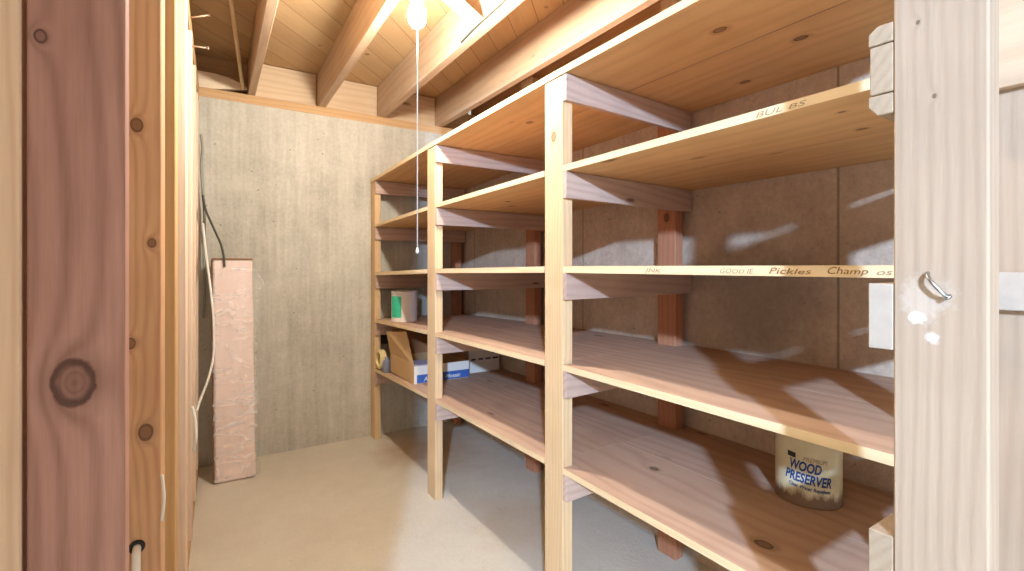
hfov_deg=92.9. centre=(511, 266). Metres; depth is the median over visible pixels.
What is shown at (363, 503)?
floor
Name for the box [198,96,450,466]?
wall
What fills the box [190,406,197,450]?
cable
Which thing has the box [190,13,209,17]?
nail
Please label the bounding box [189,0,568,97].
ceiling
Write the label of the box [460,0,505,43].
cable
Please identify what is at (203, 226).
cable
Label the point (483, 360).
box
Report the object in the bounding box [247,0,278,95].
joist
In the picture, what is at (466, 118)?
wood block
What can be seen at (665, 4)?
wood block
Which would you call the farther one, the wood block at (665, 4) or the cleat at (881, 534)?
the wood block at (665, 4)
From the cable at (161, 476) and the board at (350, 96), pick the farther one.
the board at (350, 96)
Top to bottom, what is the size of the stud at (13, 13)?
2.190 m
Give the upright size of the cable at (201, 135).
1.082 m
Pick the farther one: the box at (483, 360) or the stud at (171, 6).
the box at (483, 360)
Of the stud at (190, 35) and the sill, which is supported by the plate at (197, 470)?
the stud at (190, 35)
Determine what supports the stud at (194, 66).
on the plate at (197, 470)
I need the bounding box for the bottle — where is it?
[383,357,390,372]
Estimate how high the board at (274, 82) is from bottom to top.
0.226 m
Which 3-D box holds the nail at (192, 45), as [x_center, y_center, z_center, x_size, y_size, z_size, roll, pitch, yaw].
[-1.329,-0.938,2.076,0.062,0.014,0.014,0,0,-23]
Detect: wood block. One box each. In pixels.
[461,114,475,124]
[521,77,539,89]
[661,0,681,11]
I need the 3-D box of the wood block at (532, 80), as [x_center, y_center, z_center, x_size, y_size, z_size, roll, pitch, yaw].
[0.127,-1.124,3.067,0.092,0.092,0.125,0,0,-32]
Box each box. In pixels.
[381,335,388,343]
[464,349,498,372]
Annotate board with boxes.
[211,258,255,483]
[255,64,315,105]
[326,80,376,115]
[386,94,434,125]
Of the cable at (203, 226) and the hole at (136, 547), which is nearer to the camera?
the hole at (136, 547)
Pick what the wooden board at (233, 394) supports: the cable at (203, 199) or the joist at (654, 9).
the cable at (203, 199)
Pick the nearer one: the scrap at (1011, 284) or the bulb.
the scrap at (1011, 284)
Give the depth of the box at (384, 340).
3.45 m
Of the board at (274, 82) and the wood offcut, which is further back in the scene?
the board at (274, 82)
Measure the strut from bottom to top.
0.210 m
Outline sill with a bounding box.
[199,86,453,134]
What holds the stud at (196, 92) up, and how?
on the plate at (197, 470)
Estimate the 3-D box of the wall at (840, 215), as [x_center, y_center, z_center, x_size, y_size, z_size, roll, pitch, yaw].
[1.276,0.087,1.312,0.160,2.215,6.050,0,0,-32]
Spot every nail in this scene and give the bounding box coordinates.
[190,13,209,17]
[192,45,208,49]
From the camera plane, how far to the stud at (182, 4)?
1.68 m
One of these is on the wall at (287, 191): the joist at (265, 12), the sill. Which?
the sill
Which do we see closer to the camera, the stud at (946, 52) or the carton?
the stud at (946, 52)
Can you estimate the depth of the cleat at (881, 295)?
0.63 m
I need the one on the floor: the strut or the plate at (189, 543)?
the plate at (189, 543)
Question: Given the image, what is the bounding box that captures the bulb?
[408,0,425,253]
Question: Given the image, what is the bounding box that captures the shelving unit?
[370,0,893,570]
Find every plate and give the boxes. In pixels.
[188,0,192,33]
[188,541,190,566]
[193,39,198,99]
[196,461,198,490]
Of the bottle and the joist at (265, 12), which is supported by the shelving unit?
the bottle
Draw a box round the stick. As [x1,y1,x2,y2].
[228,0,244,89]
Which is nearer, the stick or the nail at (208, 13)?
the nail at (208, 13)
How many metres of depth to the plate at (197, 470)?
2.70 m
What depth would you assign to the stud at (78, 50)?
0.62 m
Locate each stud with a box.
[0,0,26,570]
[27,0,128,570]
[129,0,164,570]
[165,0,177,570]
[178,0,187,570]
[188,30,192,541]
[193,65,195,500]
[196,92,197,469]
[894,0,998,570]
[999,86,1023,570]
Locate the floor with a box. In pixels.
[188,421,714,570]
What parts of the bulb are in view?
bulb, pull cord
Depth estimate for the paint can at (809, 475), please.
1.34 m
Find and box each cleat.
[869,22,893,121]
[869,282,893,349]
[869,513,893,570]
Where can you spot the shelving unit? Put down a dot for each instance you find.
(714, 496)
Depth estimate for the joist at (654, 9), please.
2.75 m
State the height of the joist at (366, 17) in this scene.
0.232 m
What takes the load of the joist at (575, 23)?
attached to the ceiling
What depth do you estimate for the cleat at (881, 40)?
0.63 m
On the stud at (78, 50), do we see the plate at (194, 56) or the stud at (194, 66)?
the plate at (194, 56)
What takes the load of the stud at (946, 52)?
on the floor
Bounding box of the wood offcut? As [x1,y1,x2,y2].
[197,70,246,91]
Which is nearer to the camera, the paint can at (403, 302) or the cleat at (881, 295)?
the cleat at (881, 295)
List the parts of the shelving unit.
post, rope coil, shelf, shelf, post, shelf, shelf, shelf, post, shelf, shelf, post, shelf, shelf, shelf, post, post, shelf, shelf, shelf, shelf, shelf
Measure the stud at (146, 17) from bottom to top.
2.148 m
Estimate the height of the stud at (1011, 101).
2.272 m
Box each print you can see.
[414,360,468,383]
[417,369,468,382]
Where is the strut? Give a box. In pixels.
[443,0,482,27]
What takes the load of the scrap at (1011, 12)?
attached to the stud at (1011, 101)
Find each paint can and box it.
[391,290,417,321]
[773,432,843,510]
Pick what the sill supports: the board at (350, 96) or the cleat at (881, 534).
the board at (350, 96)
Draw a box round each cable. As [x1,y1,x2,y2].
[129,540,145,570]
[160,475,165,520]
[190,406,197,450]
[196,223,214,411]
[199,134,205,317]
[201,195,225,266]
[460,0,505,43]
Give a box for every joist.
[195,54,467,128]
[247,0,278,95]
[316,0,398,107]
[377,0,523,117]
[435,0,658,126]
[471,0,662,115]
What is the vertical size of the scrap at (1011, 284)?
0.058 m
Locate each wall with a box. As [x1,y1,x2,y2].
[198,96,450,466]
[462,56,893,570]
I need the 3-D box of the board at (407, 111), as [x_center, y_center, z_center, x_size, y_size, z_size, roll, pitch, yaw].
[-0.774,-1.192,3.677,0.396,0.226,0.040,0,0,-32]
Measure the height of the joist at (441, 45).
0.232 m
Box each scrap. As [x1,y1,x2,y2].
[999,0,1023,90]
[999,272,1023,310]
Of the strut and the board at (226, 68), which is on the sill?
the board at (226, 68)
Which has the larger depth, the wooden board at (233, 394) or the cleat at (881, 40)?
the wooden board at (233, 394)
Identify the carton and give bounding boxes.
[386,329,468,383]

